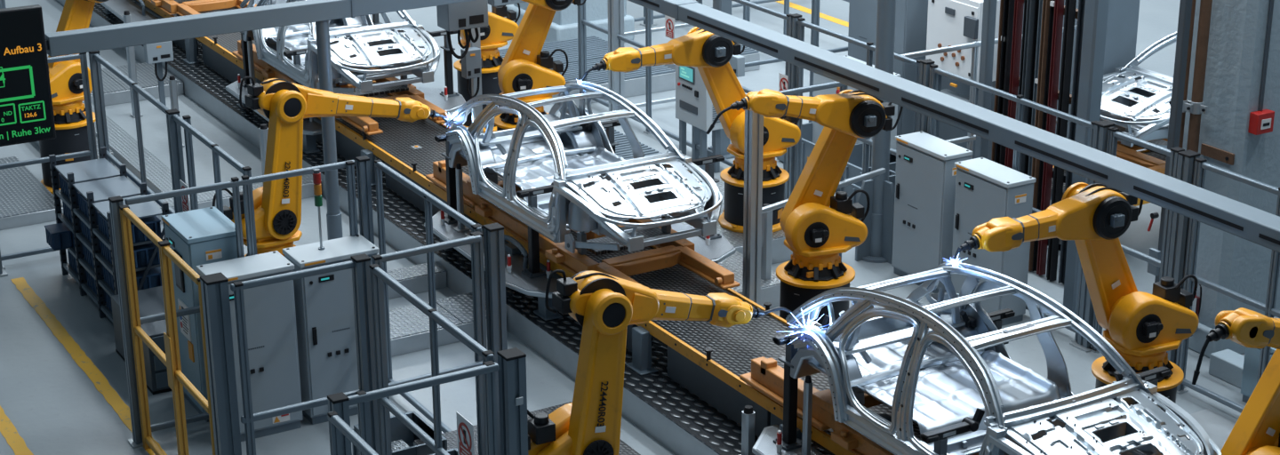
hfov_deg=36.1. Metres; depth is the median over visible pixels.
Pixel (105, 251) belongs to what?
storage bin
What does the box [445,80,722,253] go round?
car
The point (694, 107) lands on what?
panel
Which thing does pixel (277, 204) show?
robot
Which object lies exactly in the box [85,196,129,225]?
storage bin
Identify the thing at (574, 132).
frame
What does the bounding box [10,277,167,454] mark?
floor marking
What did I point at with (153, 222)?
storage bin
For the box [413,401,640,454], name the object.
plate
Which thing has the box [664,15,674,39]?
prohibition sign
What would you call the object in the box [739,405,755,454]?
post
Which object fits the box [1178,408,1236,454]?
sheet
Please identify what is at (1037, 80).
vertical pipes
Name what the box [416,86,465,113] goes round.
table
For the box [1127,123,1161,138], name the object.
lamp
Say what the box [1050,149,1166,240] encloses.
conveyor
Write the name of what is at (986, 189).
tall cabinet
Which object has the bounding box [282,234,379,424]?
tall cabinet
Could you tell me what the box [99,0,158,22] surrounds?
table
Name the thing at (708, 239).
pin
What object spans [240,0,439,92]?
car
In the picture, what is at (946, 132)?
tall cabinet
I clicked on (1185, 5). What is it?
steel column
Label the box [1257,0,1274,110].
conduit
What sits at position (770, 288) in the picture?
plate
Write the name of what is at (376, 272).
fence
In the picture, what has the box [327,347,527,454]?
fence
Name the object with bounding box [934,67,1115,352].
fence
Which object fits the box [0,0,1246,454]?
floor
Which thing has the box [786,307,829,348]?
arc
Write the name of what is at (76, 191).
storage bin
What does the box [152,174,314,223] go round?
plate
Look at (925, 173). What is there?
tall cabinet
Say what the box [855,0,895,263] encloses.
steel column
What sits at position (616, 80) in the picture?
fence
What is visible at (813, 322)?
frame
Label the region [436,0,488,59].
junction box
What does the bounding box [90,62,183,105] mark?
plate
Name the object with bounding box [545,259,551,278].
pin
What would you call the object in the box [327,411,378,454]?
fence
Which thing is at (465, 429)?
prohibition sign
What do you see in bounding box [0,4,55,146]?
monitor
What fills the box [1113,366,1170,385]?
post
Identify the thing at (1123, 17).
tall cabinet
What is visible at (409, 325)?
step platform
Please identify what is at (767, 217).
post
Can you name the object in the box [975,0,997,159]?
steel column
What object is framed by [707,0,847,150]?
fence
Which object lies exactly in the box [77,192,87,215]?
storage bin
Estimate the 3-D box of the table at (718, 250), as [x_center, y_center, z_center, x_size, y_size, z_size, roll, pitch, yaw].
[0.415,0.288,21.491,1.020,0.336,1.480,-11,23,-28]
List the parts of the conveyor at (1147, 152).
rail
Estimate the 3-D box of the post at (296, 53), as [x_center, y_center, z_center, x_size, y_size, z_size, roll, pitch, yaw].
[-4.373,-1.935,25.751,0.560,1.021,0.220,-11,23,-28]
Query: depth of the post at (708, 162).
21.22 m
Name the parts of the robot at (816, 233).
warning plate, mount frame, arm, shoulder motor, motor, elbow motor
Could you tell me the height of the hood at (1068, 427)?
0.264 m
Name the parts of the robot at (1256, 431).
arm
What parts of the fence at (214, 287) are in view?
post, post, rail, rail, post, post, rail, rail, post, post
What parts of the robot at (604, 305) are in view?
motor, arm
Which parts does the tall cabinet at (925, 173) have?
handle, display frame, door, lid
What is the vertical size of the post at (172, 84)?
0.996 m
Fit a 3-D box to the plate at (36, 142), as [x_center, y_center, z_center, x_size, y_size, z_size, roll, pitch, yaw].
[-7.836,-1.178,26.825,0.650,0.200,2.200,-11,23,-28]
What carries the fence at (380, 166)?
on the floor
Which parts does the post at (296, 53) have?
clamp arm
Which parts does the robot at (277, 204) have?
motor, arm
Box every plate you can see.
[0,156,63,230]
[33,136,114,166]
[82,100,188,193]
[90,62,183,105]
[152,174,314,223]
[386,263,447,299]
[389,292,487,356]
[391,439,409,451]
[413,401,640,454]
[649,177,792,263]
[718,250,780,309]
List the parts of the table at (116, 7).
leg, handle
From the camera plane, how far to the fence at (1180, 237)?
18.67 m
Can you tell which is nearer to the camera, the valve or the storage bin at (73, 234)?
the valve
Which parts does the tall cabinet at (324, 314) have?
handle, display frame, lid, door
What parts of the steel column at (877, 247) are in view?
foot plate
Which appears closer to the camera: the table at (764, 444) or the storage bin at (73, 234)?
the table at (764, 444)
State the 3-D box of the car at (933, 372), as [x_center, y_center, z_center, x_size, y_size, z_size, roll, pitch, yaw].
[2.756,1.162,15.244,1.710,1.166,3.803,-11,23,-28]
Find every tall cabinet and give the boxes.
[160,206,237,422]
[195,250,303,441]
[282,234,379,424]
[848,0,927,150]
[891,131,972,293]
[925,0,1000,159]
[938,75,995,159]
[951,157,1036,326]
[1017,0,1140,199]
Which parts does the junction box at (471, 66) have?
post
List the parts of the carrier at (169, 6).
fork arm, fork arm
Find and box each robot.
[39,0,108,193]
[212,76,447,256]
[453,3,520,133]
[494,0,586,130]
[527,269,791,454]
[581,26,800,232]
[706,88,903,324]
[953,182,1198,412]
[1192,307,1279,454]
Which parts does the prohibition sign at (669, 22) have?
red panel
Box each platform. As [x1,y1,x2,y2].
[498,35,607,63]
[550,57,675,105]
[603,128,662,159]
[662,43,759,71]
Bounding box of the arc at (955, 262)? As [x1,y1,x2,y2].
[944,255,965,268]
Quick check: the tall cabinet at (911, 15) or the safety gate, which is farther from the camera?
the tall cabinet at (911, 15)
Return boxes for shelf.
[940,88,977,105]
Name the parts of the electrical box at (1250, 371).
lid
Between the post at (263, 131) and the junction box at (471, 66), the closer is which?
the post at (263, 131)
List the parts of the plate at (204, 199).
tread plate, tread plate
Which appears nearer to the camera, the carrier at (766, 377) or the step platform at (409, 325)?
the carrier at (766, 377)
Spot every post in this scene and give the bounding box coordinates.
[122,10,143,117]
[168,75,184,146]
[240,4,268,87]
[246,36,255,90]
[258,123,268,175]
[283,48,309,120]
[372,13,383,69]
[423,27,459,97]
[434,134,457,224]
[452,163,469,232]
[516,182,553,279]
[691,154,724,239]
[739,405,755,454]
[760,203,772,279]
[772,314,830,451]
[801,375,812,454]
[920,408,984,454]
[960,308,1015,344]
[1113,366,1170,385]
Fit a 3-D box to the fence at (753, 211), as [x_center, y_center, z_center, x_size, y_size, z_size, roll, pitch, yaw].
[1.943,-0.373,21.179,2.220,2.402,0.172,-17,26,-39]
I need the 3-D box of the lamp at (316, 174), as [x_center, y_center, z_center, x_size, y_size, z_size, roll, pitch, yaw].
[-2.975,-0.165,18.178,0.072,0.780,0.072,-11,23,-28]
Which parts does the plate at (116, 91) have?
tread plate, frame, tread plate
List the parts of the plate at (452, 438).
tread plate, tread plate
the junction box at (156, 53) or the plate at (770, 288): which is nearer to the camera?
the plate at (770, 288)
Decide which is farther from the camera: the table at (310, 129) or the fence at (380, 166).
the table at (310, 129)
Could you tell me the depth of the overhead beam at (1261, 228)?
17.26 m
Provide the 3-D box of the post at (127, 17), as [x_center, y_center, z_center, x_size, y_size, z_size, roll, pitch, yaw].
[-7.272,-2.341,28.057,0.140,1.546,0.140,-11,23,-28]
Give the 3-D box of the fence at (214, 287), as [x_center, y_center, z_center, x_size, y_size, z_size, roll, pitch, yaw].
[-2.294,1.342,16.447,2.721,2.402,0.394,-10,22,-26]
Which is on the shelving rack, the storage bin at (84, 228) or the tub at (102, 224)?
the storage bin at (84, 228)
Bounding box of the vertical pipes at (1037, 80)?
[991,0,1085,283]
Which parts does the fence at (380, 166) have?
post, rail, rail, rail, post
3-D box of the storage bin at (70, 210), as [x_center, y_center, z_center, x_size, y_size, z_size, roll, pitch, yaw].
[-6.032,-0.151,21.739,0.497,0.203,0.317,-11,23,-28]
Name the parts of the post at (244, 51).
post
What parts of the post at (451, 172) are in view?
clamp arm, post, foot plate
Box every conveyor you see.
[135,0,981,454]
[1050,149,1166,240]
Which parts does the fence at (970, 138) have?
post, rail, rail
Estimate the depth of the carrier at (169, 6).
30.53 m
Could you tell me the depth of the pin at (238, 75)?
27.27 m
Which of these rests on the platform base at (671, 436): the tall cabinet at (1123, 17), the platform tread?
the platform tread
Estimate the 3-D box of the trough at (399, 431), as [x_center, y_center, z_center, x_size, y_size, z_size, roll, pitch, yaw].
[-2.161,2.002,17.646,0.620,0.350,0.730,-11,23,-28]
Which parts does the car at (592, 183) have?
tail panel, door frame, roof rail, panel, sill, door frame, roof rail, sill, tail panel, wing rail, rail, door frame, roof rail, roof rail, panel rail, door frame, rail, panel rail, wing rail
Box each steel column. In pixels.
[315,20,343,239]
[706,0,735,159]
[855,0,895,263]
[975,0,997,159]
[1062,0,1109,314]
[1154,0,1191,282]
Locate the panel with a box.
[675,64,723,173]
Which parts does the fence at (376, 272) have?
post, rail, rail, post, post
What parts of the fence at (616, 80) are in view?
post, rail, rail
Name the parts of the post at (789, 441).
foot plate, post, clamp arm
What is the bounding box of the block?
[1208,349,1244,388]
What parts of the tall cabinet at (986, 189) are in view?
handle, display frame, door, lid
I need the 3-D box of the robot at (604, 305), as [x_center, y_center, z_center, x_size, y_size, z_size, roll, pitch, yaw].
[0.153,1.413,15.941,2.714,2.588,0.858,-10,22,-26]
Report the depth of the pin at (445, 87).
26.63 m
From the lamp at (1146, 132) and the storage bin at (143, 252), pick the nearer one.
the storage bin at (143, 252)
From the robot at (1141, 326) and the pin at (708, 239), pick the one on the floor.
the robot at (1141, 326)
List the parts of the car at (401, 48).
tail panel, door frame, roof rail, sill, door frame, wing rail, rail, panel rail, door frame, door frame, roof rail, roof rail, rail, panel rail, wing rail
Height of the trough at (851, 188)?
0.450 m
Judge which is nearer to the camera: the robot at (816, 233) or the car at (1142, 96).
the robot at (816, 233)
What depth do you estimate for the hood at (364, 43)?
24.93 m
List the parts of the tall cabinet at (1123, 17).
door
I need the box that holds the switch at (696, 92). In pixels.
[694,90,698,97]
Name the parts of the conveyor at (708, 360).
leg, rail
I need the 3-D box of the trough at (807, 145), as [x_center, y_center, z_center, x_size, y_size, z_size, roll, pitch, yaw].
[2.391,-1.042,25.933,0.820,0.450,0.930,-11,23,-28]
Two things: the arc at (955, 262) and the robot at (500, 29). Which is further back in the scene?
the robot at (500, 29)
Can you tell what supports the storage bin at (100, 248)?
on the shelving rack
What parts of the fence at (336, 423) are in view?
post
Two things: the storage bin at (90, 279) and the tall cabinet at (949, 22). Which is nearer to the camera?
the storage bin at (90, 279)
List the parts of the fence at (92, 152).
post, foot plate, rail, rail, rail, post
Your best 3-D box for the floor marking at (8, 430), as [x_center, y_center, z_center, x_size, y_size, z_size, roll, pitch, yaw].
[-5.106,2.391,17.115,0.154,0.004,5.600,-11,23,-28]
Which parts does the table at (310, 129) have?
leg, leg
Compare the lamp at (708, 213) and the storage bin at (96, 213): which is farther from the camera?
the storage bin at (96, 213)
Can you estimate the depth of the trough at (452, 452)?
17.24 m
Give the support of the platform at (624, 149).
on the floor
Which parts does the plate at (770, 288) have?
frame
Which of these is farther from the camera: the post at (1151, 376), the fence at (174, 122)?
the fence at (174, 122)
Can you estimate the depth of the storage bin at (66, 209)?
21.87 m
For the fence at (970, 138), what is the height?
3.600 m
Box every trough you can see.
[352,410,447,454]
[429,448,457,454]
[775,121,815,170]
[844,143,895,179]
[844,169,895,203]
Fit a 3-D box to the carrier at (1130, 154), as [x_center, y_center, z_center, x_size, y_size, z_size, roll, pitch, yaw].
[7.095,-1.135,23.654,4.850,0.400,1.460,-11,23,-28]
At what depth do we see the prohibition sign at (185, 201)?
20.01 m
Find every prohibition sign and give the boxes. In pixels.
[179,179,190,211]
[456,411,474,454]
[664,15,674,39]
[778,72,787,91]
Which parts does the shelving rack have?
shelf, shelf, shelf, panel, shelf, shelf, shelf, shelf, panel, shelf, shelf, panel, shelf, shelf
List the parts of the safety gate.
post, rail, rail, latch plate, rail, post, post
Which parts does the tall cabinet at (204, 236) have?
display frame, door, lid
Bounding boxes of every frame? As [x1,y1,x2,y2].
[478,125,582,146]
[811,320,836,342]
[835,317,965,355]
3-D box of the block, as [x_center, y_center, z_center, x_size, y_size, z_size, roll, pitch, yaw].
[5.891,1.399,19.412,0.250,0.220,0.450,-11,23,-28]
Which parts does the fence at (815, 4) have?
rail, post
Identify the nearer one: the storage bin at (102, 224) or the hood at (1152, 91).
the storage bin at (102, 224)
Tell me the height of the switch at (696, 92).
0.080 m
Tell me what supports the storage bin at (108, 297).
on the shelving rack
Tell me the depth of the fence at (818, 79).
25.84 m
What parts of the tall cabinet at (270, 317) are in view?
lid, door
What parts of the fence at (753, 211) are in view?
post, rail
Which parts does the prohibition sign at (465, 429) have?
red panel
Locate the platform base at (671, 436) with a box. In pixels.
[56,0,719,454]
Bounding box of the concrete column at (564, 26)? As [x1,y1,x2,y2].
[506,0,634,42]
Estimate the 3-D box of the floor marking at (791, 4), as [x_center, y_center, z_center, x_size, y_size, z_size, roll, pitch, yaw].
[0.486,-5.179,38.173,0.216,0.004,15.500,-11,23,-28]
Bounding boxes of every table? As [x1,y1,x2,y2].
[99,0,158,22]
[225,79,321,153]
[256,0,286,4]
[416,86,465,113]
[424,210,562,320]
[671,224,735,263]
[752,424,823,454]
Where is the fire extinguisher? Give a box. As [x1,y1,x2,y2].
[1192,284,1201,335]
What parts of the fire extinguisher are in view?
label panel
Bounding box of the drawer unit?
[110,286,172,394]
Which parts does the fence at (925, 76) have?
post, post, rail, rail, post, post, post, rail, post, post, post, post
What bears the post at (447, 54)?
on the table at (432, 95)
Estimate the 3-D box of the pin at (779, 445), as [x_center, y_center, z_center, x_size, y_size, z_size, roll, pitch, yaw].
[1.171,1.798,16.477,0.052,0.195,0.052,-11,23,-28]
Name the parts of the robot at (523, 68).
mount frame, shoulder motor, arm, motor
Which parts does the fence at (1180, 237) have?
post, rail, rail, post, foot plate, post, post, rail, rail, rail, post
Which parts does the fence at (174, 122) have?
post, post, rail, rail, post, post, post, post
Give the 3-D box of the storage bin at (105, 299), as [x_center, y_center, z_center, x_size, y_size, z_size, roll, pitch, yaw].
[-5.649,0.630,21.332,0.497,0.203,0.317,-11,23,-28]
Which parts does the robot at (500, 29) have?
mount frame, shoulder motor, motor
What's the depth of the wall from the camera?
19.38 m
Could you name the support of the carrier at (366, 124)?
on the conveyor at (708, 360)
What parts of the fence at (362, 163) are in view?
post, foot plate, rail, rail, post, rail, post, post, post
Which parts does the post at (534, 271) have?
post, foot plate, clamp arm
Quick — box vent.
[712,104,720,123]
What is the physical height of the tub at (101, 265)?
0.203 m
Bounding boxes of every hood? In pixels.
[329,26,431,67]
[565,159,711,219]
[1006,387,1203,454]
[1100,70,1172,121]
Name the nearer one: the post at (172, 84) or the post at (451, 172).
the post at (451, 172)
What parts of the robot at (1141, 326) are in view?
arm, elbow motor, mount frame, shoulder motor, motor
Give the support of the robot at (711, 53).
on the plate at (780, 252)
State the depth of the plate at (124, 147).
25.88 m
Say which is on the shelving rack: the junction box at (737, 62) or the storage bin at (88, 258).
the storage bin at (88, 258)
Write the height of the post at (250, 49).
0.766 m
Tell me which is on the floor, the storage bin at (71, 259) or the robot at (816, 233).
the robot at (816, 233)
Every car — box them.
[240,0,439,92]
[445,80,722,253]
[785,262,1222,454]
[1099,31,1177,149]
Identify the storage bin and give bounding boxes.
[44,222,73,250]
[58,173,68,197]
[62,200,71,221]
[66,176,113,205]
[67,249,76,271]
[70,209,81,230]
[72,233,84,255]
[75,257,87,280]
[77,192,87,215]
[80,220,89,240]
[83,245,92,266]
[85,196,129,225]
[86,271,95,292]
[88,227,101,249]
[91,252,103,276]
[94,279,106,302]
[96,210,107,237]
[100,240,110,262]
[103,265,112,288]
[104,216,160,243]
[105,292,111,311]
[109,242,159,268]
[112,267,162,290]
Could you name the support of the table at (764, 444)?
on the platform tread
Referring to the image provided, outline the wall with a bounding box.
[1182,0,1279,328]
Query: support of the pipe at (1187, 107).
attached to the wall
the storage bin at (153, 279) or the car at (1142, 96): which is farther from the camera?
the car at (1142, 96)
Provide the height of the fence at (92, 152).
2.402 m
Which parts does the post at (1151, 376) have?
clamp arm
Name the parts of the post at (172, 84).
post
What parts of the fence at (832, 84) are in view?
rail, post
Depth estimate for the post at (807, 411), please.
16.21 m
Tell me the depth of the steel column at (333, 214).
22.25 m
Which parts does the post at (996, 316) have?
clamp arm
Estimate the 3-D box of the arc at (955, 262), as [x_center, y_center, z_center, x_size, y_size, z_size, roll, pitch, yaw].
[2.583,0.281,16.147,0.183,0.195,0.205,-11,23,-28]
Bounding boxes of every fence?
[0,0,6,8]
[0,52,96,277]
[88,50,257,255]
[108,155,374,448]
[200,223,507,454]
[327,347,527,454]
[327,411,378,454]
[369,264,494,454]
[374,160,482,433]
[577,0,938,199]
[607,0,693,119]
[634,0,782,47]
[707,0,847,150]
[742,109,885,305]
[779,81,847,261]
[783,0,849,34]
[812,55,900,167]
[899,24,1076,159]
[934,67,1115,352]
[1094,128,1279,413]
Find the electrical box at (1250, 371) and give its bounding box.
[1240,347,1276,403]
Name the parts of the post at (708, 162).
clamp arm, post, foot plate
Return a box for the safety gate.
[119,204,215,454]
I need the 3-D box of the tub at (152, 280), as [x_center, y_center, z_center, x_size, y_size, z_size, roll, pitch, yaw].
[-5.269,0.564,20.624,0.486,0.203,0.306,-11,23,-28]
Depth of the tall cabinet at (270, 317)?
18.04 m
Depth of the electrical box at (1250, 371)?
18.75 m
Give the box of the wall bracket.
[1200,143,1234,165]
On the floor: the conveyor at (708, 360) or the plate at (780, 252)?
the plate at (780, 252)
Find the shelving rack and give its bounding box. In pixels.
[48,146,169,322]
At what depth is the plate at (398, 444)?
17.67 m
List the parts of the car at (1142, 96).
wing rail, rail, panel rail, rail, roof rail, wing rail, door frame, roof rail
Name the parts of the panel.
leg, leg, leg, leg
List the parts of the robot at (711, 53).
arm, elbow motor, mount frame, shoulder motor, motor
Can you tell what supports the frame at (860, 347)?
attached to the car at (933, 372)
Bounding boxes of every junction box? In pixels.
[143,40,173,105]
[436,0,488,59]
[460,27,483,133]
[488,0,526,6]
[728,55,744,77]
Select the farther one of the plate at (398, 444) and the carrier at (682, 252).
the carrier at (682, 252)
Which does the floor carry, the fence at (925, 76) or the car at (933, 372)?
the fence at (925, 76)
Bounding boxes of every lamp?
[312,168,324,250]
[707,212,711,221]
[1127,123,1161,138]
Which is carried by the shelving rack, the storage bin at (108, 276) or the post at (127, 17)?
the storage bin at (108, 276)
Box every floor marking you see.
[0,406,33,454]
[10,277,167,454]
[776,0,848,27]
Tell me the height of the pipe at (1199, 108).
4.100 m
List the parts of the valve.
lever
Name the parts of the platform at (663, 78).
frame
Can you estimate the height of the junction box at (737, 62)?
0.260 m
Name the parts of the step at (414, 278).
tread plate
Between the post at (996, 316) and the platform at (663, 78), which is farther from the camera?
the platform at (663, 78)
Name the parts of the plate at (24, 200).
frame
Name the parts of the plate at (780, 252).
tread plate, tread plate, frame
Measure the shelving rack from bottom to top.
1.420 m
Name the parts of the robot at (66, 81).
mount frame, arm, shoulder motor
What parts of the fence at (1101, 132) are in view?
rail, post, rail, rail, foot plate, post, post, post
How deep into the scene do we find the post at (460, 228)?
21.61 m
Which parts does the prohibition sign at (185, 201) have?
red panel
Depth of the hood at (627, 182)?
19.52 m
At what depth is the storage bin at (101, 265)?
21.04 m
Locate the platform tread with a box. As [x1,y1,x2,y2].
[92,0,835,454]
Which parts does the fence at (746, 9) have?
post, rail, post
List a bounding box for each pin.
[237,73,240,87]
[440,209,445,225]
[444,86,447,100]
[506,254,511,272]
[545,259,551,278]
[705,235,710,245]
[776,430,782,453]
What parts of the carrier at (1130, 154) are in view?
fork arm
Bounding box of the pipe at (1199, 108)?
[1186,0,1212,152]
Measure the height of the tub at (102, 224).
0.203 m
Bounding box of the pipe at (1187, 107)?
[1168,0,1196,148]
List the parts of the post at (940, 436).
clamp arm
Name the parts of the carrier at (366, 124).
fork arm, fork arm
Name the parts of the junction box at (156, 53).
post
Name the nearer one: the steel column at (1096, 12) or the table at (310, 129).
the steel column at (1096, 12)
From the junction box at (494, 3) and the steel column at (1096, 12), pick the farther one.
the junction box at (494, 3)
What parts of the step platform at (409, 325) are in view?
tread plate, frame, tread plate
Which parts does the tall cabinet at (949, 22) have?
leg, door, leg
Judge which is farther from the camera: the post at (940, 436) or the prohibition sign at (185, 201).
the prohibition sign at (185, 201)
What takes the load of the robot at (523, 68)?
on the floor
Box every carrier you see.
[147,0,256,15]
[232,39,447,135]
[425,160,739,289]
[739,356,979,454]
[1052,120,1167,174]
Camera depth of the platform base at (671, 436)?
20.57 m
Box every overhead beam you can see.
[44,0,477,56]
[627,0,1279,252]
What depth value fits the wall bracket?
19.41 m
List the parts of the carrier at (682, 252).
fork arm, fork arm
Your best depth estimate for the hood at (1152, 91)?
22.65 m
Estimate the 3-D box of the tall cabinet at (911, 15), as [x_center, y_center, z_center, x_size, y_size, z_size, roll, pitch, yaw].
[3.389,-2.392,26.355,0.625,2.700,1.250,-11,23,-28]
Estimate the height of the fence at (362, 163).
2.402 m
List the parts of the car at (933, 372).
tail panel, panel, door frame, sill, roof rail, tail panel, door frame, jacking plate, roof rail, wing rail, door frame, roof rail, roof rail, door frame, rail, wing rail, panel rail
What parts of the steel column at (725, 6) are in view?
foot plate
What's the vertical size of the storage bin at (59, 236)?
0.203 m
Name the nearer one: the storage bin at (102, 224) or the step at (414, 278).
the storage bin at (102, 224)
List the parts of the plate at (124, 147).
frame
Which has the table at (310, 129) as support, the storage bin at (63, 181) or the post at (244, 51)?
the post at (244, 51)
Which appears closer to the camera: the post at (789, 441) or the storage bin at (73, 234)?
the post at (789, 441)
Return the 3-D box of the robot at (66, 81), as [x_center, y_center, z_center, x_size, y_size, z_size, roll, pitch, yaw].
[-6.877,-2.026,25.400,0.856,2.749,2.502,17,26,40]
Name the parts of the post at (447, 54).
clamp arm, post, foot plate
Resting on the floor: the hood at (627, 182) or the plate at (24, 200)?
the plate at (24, 200)
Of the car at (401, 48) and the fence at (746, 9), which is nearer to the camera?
the car at (401, 48)
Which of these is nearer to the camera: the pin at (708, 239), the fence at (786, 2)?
the pin at (708, 239)
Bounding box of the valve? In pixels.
[1147,212,1160,275]
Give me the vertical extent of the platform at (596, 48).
0.300 m
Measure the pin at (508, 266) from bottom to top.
0.195 m
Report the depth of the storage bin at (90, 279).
21.45 m
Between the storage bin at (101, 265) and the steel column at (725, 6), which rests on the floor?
the steel column at (725, 6)
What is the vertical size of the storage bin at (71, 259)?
0.203 m
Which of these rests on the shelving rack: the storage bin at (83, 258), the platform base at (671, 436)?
the storage bin at (83, 258)
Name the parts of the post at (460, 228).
post, foot plate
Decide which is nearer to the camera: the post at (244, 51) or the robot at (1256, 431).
the robot at (1256, 431)
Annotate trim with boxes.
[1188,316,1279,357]
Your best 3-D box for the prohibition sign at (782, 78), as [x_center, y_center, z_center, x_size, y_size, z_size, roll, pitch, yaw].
[1.781,-1.735,24.186,0.012,0.300,0.240,-11,23,-28]
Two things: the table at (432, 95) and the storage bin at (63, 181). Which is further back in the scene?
the table at (432, 95)
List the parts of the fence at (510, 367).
post, post, rail, post, post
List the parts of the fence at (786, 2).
post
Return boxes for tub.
[92,263,103,276]
[97,220,107,237]
[112,272,159,289]
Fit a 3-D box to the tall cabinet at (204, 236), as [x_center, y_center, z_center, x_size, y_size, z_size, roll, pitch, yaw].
[-4.116,0.827,18.705,0.536,1.866,0.784,-11,23,-28]

